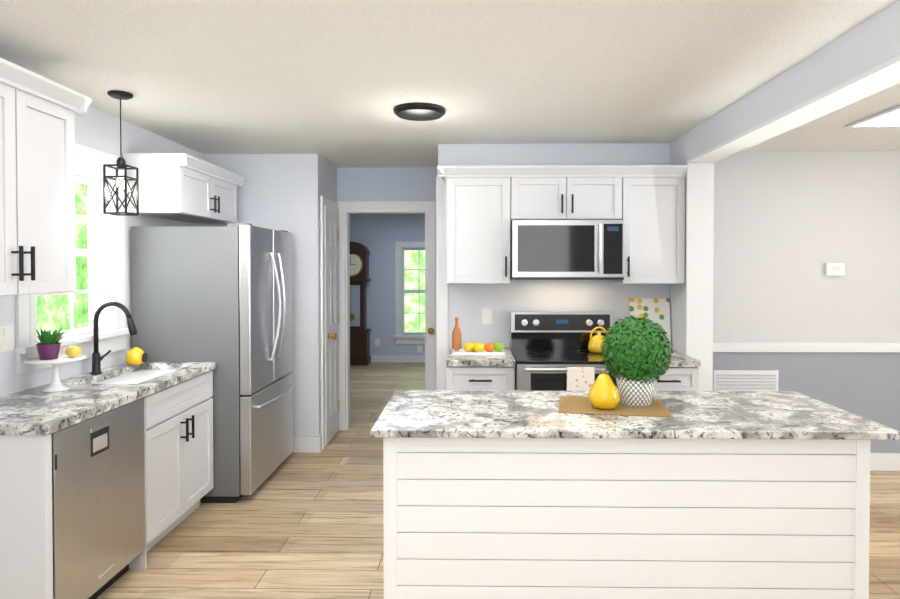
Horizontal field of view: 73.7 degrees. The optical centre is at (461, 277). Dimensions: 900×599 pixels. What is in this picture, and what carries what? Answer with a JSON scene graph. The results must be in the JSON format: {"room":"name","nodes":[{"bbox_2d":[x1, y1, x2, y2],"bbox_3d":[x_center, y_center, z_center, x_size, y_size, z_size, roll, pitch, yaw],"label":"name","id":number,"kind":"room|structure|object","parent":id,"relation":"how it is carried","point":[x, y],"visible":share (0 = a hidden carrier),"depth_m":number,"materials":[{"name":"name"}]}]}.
{"room":"kitchen","nodes":[
{"label":"kitchen","id":0,"kind":"room"},
{"bbox_2d":[0,86,203,396],"bbox_3d":[-2.233,0.269,1.511,0.140,2.440,7.020,0,1,1],"label":"wall","id":1,"kind":"structure","parent":0,"point":[95,128],"depth_m":3.58,"materials":[{"name":"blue paint"}]},
{"bbox_2d":[0,324,13,351],"bbox_3d":[-2.137,0.286,2.820,0.008,0.125,0.090,0,1,1],"label":"outlet","id":2,"kind":"object","parent":1,"relation":"attached to","point":[7,337],"visible":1,"depth_m":2.82,"materials":[{"name":"white plastic"}]},
{"bbox_2d":[0,78,79,295],"bbox_3d":[-1.970,-0.345,2.397,0.350,0.840,0.779,0,1,1],"label":"upper cabinet","id":3,"kind":"object","parent":1,"relation":"attached to","point":[37,206],"depth_m":2.54,"materials":[{"name":"white wood"}]},
{"bbox_2d":[14,142,129,373],"bbox_3d":[-2.177,-0.139,3.317,0.195,1.200,0.906,0,1,1],"label":"window","id":4,"kind":"structure","parent":1,"relation":"in","point":[104,252],"depth_m":3.60,"materials":[{"name":"white wood"}]},
{"bbox_2d":[123,153,245,222],"bbox_3d":[-1.915,-0.599,4.263,0.399,0.370,1.000,0,1,1],"label":"upper cabinet","id":5,"kind":"object","parent":1,"relation":"attached to","point":[177,187],"visible":0.94,"depth_m":3.86,"materials":[{"name":"white wood"}]},
{"bbox_2d":[203,154,320,435],"bbox_3d":[-1.638,0.215,4.961,0.940,2.440,0.100,0,1,1],"label":"wall","id":6,"kind":"structure","parent":0,"point":[279,192],"depth_m":4.90,"materials":[{"name":"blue paint"}]},
{"bbox_2d":[293,434,321,452],"bbox_3d":[-1.632,1.371,4.927,0.954,0.130,0.024,0,1,1],"label":"baseboard","id":7,"kind":"structure","parent":6,"relation":"attached to","point":[301,444],"depth_m":4.91,"materials":[{"name":"white wood"}]},
{"bbox_2d":[321,156,336,201],"bbox_3d":[-1.213,0.210,5.295,0.100,2.440,0.580,0,1,1],"label":"wall","id":8,"kind":"structure","parent":0,"point":[328,180],"depth_m":5.25,"materials":[{"name":"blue paint"}]},
{"bbox_2d":[320,196,338,449],"bbox_3d":[-1.110,0.378,5.255,0.102,2.105,0.580,0,1,1],"label":"closet door","id":9,"kind":"structure","parent":8,"relation":"in","point":[329,233],"depth_m":5.16,"materials":[{"name":"white wood"}]},
{"bbox_2d":[337,167,436,201],"bbox_3d":[-0.517,0.204,5.633,1.480,2.440,0.120,0,1,1],"label":"wall","id":10,"kind":"structure","parent":0,"point":[387,184],"depth_m":5.56,"materials":[{"name":"blue paint"}]},
{"bbox_2d":[336,201,435,429],"bbox_3d":[-0.700,0.362,5.630,0.926,2.125,0.138,0,1,1],"label":"door frame","id":11,"kind":"structure","parent":10,"relation":"attached to","point":[347,209],"depth_m":5.56,"materials":[{"name":"white wood"}]},
{"bbox_2d":[428,328,433,333],"bbox_3d":[-0.279,0.496,5.539,0.060,0.060,0.070,0,1,1],"label":"door knob","id":12,"kind":"object","parent":11,"relation":"attached to","point":[430,330],"visible":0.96,"depth_m":5.51,"materials":[{"name":"gold metal"}]},
{"bbox_2d":[350,214,424,354],"bbox_3d":[-0.914,0.141,9.650,4.400,2.440,0.140,0,1,1],"label":"wall","id":13,"kind":"structure","parent":0,"point":[377,235],"depth_m":9.58,"materials":[{"name":"blue paint"}]},
{"bbox_2d":[375,338,379,345],"bbox_3d":[-1.345,1.042,9.597,0.080,0.120,0.006,0,1,1],"label":"outlet","id":14,"kind":"object","parent":13,"relation":"attached to","point":[377,343],"depth_m":9.59,"materials":[{"name":"white plastic"}]},
{"bbox_2d":[370,355,424,361],"bbox_3d":[-0.995,1.307,9.592,3.960,0.110,0.014,0,1,1],"label":"baseboard","id":15,"kind":"structure","parent":13,"relation":"attached to","point":[374,358],"depth_m":9.59,"materials":[{"name":"white wood"}]},
{"bbox_2d":[394,241,424,343],"bbox_3d":[-0.545,0.250,9.593,1.060,1.635,0.135,0,1,1],"label":"window","id":16,"kind":"structure","parent":13,"relation":"in","point":[401,336],"depth_m":9.57,"materials":[{"name":"white wood"}]},
{"bbox_2d":[417,345,421,351],"bbox_3d":[-0.665,1.147,9.588,0.080,0.110,0.006,0,1,1],"label":"outlet","id":17,"kind":"object","parent":13,"relation":"attached to","point":[419,347],"depth_m":9.59,"materials":[{"name":"white plastic"}]},
{"bbox_2d":[0,0,899,167],"bbox_3d":[1.004,-1.017,4.430,10.000,0.160,13.000,0,1,1],"label":"ceiling","id":18,"kind":"structure","parent":0,"point":[334,82],"depth_m":2.77,"materials":[{"name":"white paint"}]},
{"bbox_2d":[103,90,138,215],"bbox_3d":[-1.816,-0.655,3.200,0.120,0.644,0.120,0,1,1],"label":"pendant light","id":19,"kind":"object","parent":18,"relation":"hanging from","point":[121,182],"visible":1,"depth_m":3.18,"materials":[{"name":"black metal"}]},
{"bbox_2d":[394,102,444,120],"bbox_3d":[-0.245,-0.966,3.520,0.304,0.034,0.304,0,1,1],"label":"recessed light","id":20,"kind":"object","parent":18,"relation":"in","point":[417,111],"visible":1,"depth_m":3.45,"materials":[{"name":"black metal"}]},
{"bbox_2d":[845,105,899,127],"bbox_3d":[2.637,-0.911,3.306,0.600,0.012,0.700,0,1,1],"label":"recessed light","id":21,"kind":"object","parent":18,"relation":"in","point":[889,118],"visible":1,"depth_m":3.50,"materials":[{"name":"white"}]},
{"bbox_2d":[96,362,899,598],"bbox_3d":[1.004,1.468,4.469,10.000,0.050,13.000,0,1,1],"label":"floor","id":22,"kind":"structure","parent":0,"point":[295,525],"depth_m":3.42,"materials":[{"name":"brown wood"}]},
{"bbox_2d":[0,418,99,598],"bbox_3d":[-1.866,1.038,2.442,0.556,0.874,0.270,0,1,1],"label":"base cabinet","id":23,"kind":"object","parent":22,"relation":"on","point":[48,485],"depth_m":2.32,"materials":[{"name":"white wood"}]},
{"bbox_2d":[0,362,215,437],"bbox_3d":[-1.849,0.571,3.050,0.570,0.040,1.524,0,1,1],"label":"countertop","id":24,"kind":"structure","parent":23,"relation":"on","point":[30,413],"depth_m":2.75,"materials":[{"name":"grey stone"}]},
{"bbox_2d":[23,327,86,392],"bbox_3d":[-1.980,0.398,2.929,0.260,0.309,0.260,0,1,1],"label":"cake stand","id":25,"kind":"object","parent":24,"relation":"on","point":[48,347],"visible":0.98,"depth_m":2.90,"materials":[{"name":"white ceramic"}]},
{"bbox_2d":[91,302,136,374],"bbox_3d":[-1.955,0.341,3.416,0.261,0.407,0.132,0,1,1],"label":"faucet","id":26,"kind":"object","parent":24,"relation":"on","point":[97,358],"visible":1,"depth_m":3.37,"materials":[{"name":"black metal"}]},
{"bbox_2d":[125,347,147,364],"bbox_3d":[-2.007,0.486,3.701,0.118,0.108,0.116,0,1,1],"label":"sponge holder","id":27,"kind":"object","parent":24,"relation":"on","point":[136,356],"visible":1,"depth_m":3.66,"materials":[{"name":"yellow ceramic"}]},
{"bbox_2d":[96,366,179,381],"bbox_3d":[-1.843,0.681,3.431,0.366,0.216,0.676,0,1,1],"label":"sink","id":28,"kind":"object","parent":24,"relation":"in","point":[141,372],"depth_m":3.59,"materials":[{"name":"white ceramic"}]},
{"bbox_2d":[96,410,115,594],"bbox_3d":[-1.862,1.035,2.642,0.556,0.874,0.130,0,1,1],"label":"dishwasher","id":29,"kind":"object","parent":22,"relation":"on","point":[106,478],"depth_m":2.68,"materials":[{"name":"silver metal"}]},
{"bbox_2d":[116,394,159,580],"bbox_3d":[-1.858,1.031,2.895,0.556,0.874,0.377,0,1,1],"label":"base cabinet","id":30,"kind":"object","parent":22,"relation":"on","point":[137,423],"depth_m":2.93,"materials":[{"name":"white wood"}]},
{"bbox_2d":[156,366,216,539],"bbox_3d":[-1.850,1.022,3.413,0.556,0.874,0.812,0,1,1],"label":"base cabinet","id":31,"kind":"object","parent":22,"relation":"on","point":[185,410],"depth_m":3.43,"materials":[{"name":"white wood"}]},
{"bbox_2d":[131,223,292,502],"bbox_3d":[-1.679,0.546,4.279,0.833,1.800,0.920,0,1,1],"label":"fridge","id":32,"kind":"object","parent":22,"relation":"on","point":[222,296],"visible":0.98,"depth_m":3.82,"materials":[{"name":"metal"}]},
{"bbox_2d":[350,241,370,364],"bbox_3d":[-1.718,0.405,9.427,0.540,1.920,0.300,0,1,1],"label":"grandfather clock","id":33,"kind":"object","parent":22,"relation":"on","point":[359,330],"visible":0.6,"depth_m":9.31,"materials":[{"name":"brown wood"}]},
{"bbox_2d":[445,347,515,389],"bbox_3d":[0.127,0.990,4.190,0.455,0.914,0.663,0,1,1],"label":"base cabinet","id":34,"kind":"object","parent":22,"relation":"on","point":[479,372],"visible":0.31,"depth_m":3.90,"materials":[{"name":"white wood"}]},
{"bbox_2d":[452,318,461,350],"bbox_3d":[-0.033,0.411,4.299,0.068,0.240,0.068,0,1,1],"label":"bottle","id":35,"kind":"object","parent":34,"relation":"on","point":[456,339],"visible":0.88,"depth_m":4.27,"materials":[{"name":"orange glass"}]},
{"bbox_2d":[451,342,506,354],"bbox_3d":[0.120,0.494,4.188,0.380,0.078,0.180,0,1,1],"label":"fruit tray","id":36,"kind":"object","parent":34,"relation":"on","point":[476,348],"visible":1,"depth_m":4.16,"materials":[{"name":"white ceramic"}]},
{"bbox_2d":[510,311,617,390],"bbox_3d":[0.739,0.855,4.143,0.756,1.185,0.713,0,1,1],"label":"range","id":37,"kind":"object","parent":22,"relation":"on","point":[549,351],"visible":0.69,"depth_m":4.39,"materials":[{"name":"metal"}]},
{"bbox_2d":[588,326,605,352],"bbox_3d":[0.992,0.440,4.253,0.189,0.182,0.156,0,1,1],"label":"kettle","id":38,"kind":"object","parent":37,"relation":"on","point":[595,343],"visible":0.77,"depth_m":4.21,"materials":[{"name":"yellow metal"}]},
{"bbox_2d":[383,438,869,598],"bbox_3d":[0.619,1.031,2.563,1.819,0.884,0.617,0,1,1],"label":"kitchen island","id":39,"kind":"object","parent":22,"relation":"on","point":[504,494],"depth_m":2.26,"materials":[{"name":"wood"}]},
{"bbox_2d":[371,390,899,441],"bbox_3d":[0.642,0.574,2.563,1.944,0.030,0.724,0,1,1],"label":"island countertop","id":40,"kind":"structure","parent":39,"relation":"on","point":[698,416],"depth_m":2.37,"materials":[{"name":"grey stone"}]},
{"bbox_2d":[559,396,672,417],"bbox_3d":[0.650,0.555,2.590,0.450,0.004,0.320,0,1,10],"label":"placemat","id":41,"kind":"object","parent":40,"relation":"on","point":[583,405],"visible":0.64,"depth_m":2.51,"materials":[{"name":"beige wicker"}]},
{"bbox_2d":[588,369,619,408],"bbox_3d":[0.604,0.471,2.539,0.132,0.166,0.132,0,1,1],"label":"pear","id":42,"kind":"object","parent":41,"relation":"on","point":[603,392],"visible":1,"depth_m":2.50,"materials":[{"name":"yellow ceramic"}]},
{"bbox_2d":[600,316,672,406],"bbox_3d":[0.761,0.360,2.615,0.306,0.386,0.309,0,1,1],"label":"boxwood plant","id":43,"kind":"object","parent":41,"relation":"on","point":[635,354],"visible":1,"depth_m":2.53,"materials":[{"name":"green plant"}]},
{"bbox_2d":[654,350,700,390],"bbox_3d":[1.334,0.991,4.171,0.419,0.914,0.663,0,1,1],"label":"base cabinet","id":44,"kind":"object","parent":22,"relation":"on","point":[681,373],"visible":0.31,"depth_m":3.88,"materials":[{"name":"white wood"}]},
{"bbox_2d":[629,298,670,347],"bbox_3d":[1.399,0.343,4.449,0.290,0.370,0.075,0,1,1],"label":"print","id":45,"kind":"object","parent":44,"relation":"on","point":[656,310],"visible":0.43,"depth_m":4.45},
{"bbox_2d":[438,143,899,452],"bbox_3d":[2.916,0.222,4.539,6.180,2.440,0.140,0,1,1],"label":"wall","id":46,"kind":"structure","parent":0,"point":[788,225],"depth_m":4.47,"materials":[{"name":"grey paint"}]},
{"bbox_2d":[436,175,447,389],"bbox_3d":[-0.145,0.342,4.505,0.084,2.200,0.030,0,1,1],"label":"trim","id":47,"kind":"structure","parent":46,"relation":"attached to","point":[441,319],"depth_m":4.49,"materials":[{"name":"white wood"}]},
{"bbox_2d":[482,309,491,323],"bbox_3d":[0.193,0.295,4.509,0.075,0.115,0.008,0,1,1],"label":"outlet","id":48,"kind":"object","parent":46,"relation":"attached to","point":[486,316],"visible":1,"depth_m":4.51,"materials":[{"name":"white plastic"}]},
{"bbox_2d":[437,165,688,283],"bbox_3d":[0.691,-0.360,4.292,1.709,0.810,0.399,0,1,1],"label":"upper cabinet","id":49,"kind":"object","parent":46,"relation":"attached to","point":[485,206],"visible":0.98,"depth_m":4.14,"materials":[{"name":"white wood"}]},
{"bbox_2d":[511,220,623,279],"bbox_3d":[0.727,-0.186,4.255,0.756,0.405,0.472,0,1,1],"label":"microwave","id":50,"kind":"object","parent":49,"relation":"attached to","point":[567,249],"visible":0.98,"depth_m":4.06,"materials":[{"name":"silver metal"}]},
{"bbox_2d":[713,370,778,390],"bbox_3d":[2.125,0.985,4.481,0.480,0.575,0.024,0,1,1],"label":"air vent","id":51,"kind":"object","parent":46,"relation":"in","point":[745,380],"visible":0.23,"depth_m":4.48,"materials":[{"name":"white metal"}]},
{"bbox_2d":[713,342,899,351],"bbox_3d":[3.659,0.523,4.448,3.890,0.070,0.028,0,1,1],"label":"trim","id":52,"kind":"structure","parent":46,"relation":"attached to","point":[797,347],"depth_m":4.46,"materials":[{"name":"white wood"}]},
{"bbox_2d":[825,263,844,274],"bbox_3d":[2.769,-0.057,4.452,0.130,0.090,0.030,0,1,1],"label":"thermostat","id":53,"kind":"object","parent":46,"relation":"attached to","point":[834,268],"visible":0.96,"depth_m":4.44,"materials":[{"name":"white plastic"}]},
{"bbox_2d":[870,453,899,470],"bbox_3d":[3.659,1.378,4.469,3.890,0.130,0.014,0,1,1],"label":"baseboard","id":54,"kind":"structure","parent":46,"relation":"attached to","point":[878,461],"depth_m":4.47,"materials":[{"name":"white wood"}]},
{"bbox_2d":[669,132,687,353],"bbox_3d":[1.632,0.225,4.304,0.160,2.440,0.370,0,1,1],"label":"wall","id":55,"kind":"structure","parent":0,"point":[678,156],"depth_m":4.27,"materials":[{"name":"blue paint"}]},
{"bbox_2d":[685,55,899,390],"bbox_3d":[1.580,0.374,1.032,0.180,2.245,6.180,0,1,1],"label":"trim","id":56,"kind":"structure","parent":55,"relation":"attached to","point":[700,250],"depth_m":4.08,"materials":[{"name":"white wood"}]},
{"bbox_2d":[688,0,899,159],"bbox_3d":[1.580,-0.846,1.013,0.160,0.195,6.180,0,1,1],"label":"header beam","id":57,"kind":"structure","parent":0,"point":[870,43],"depth_m":2.62,"materials":[{"name":"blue paint"}]},
{"label":"outside","id":58,"kind":"structure","parent":0,"visible":0},
{"bbox_2d":[405,250,424,331],"bbox_3d":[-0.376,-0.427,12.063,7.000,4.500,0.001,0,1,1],"label":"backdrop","id":59,"kind":"structure","parent":58,"point":[411,299],"depth_m":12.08,"materials":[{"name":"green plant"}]},
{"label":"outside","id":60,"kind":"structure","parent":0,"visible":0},
{"bbox_2d":[37,182,88,334],"bbox_3d":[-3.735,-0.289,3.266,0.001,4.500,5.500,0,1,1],"label":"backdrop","id":61,"kind":"structure","parent":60,"point":[53,312],"depth_m":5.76,"materials":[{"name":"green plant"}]}
]}

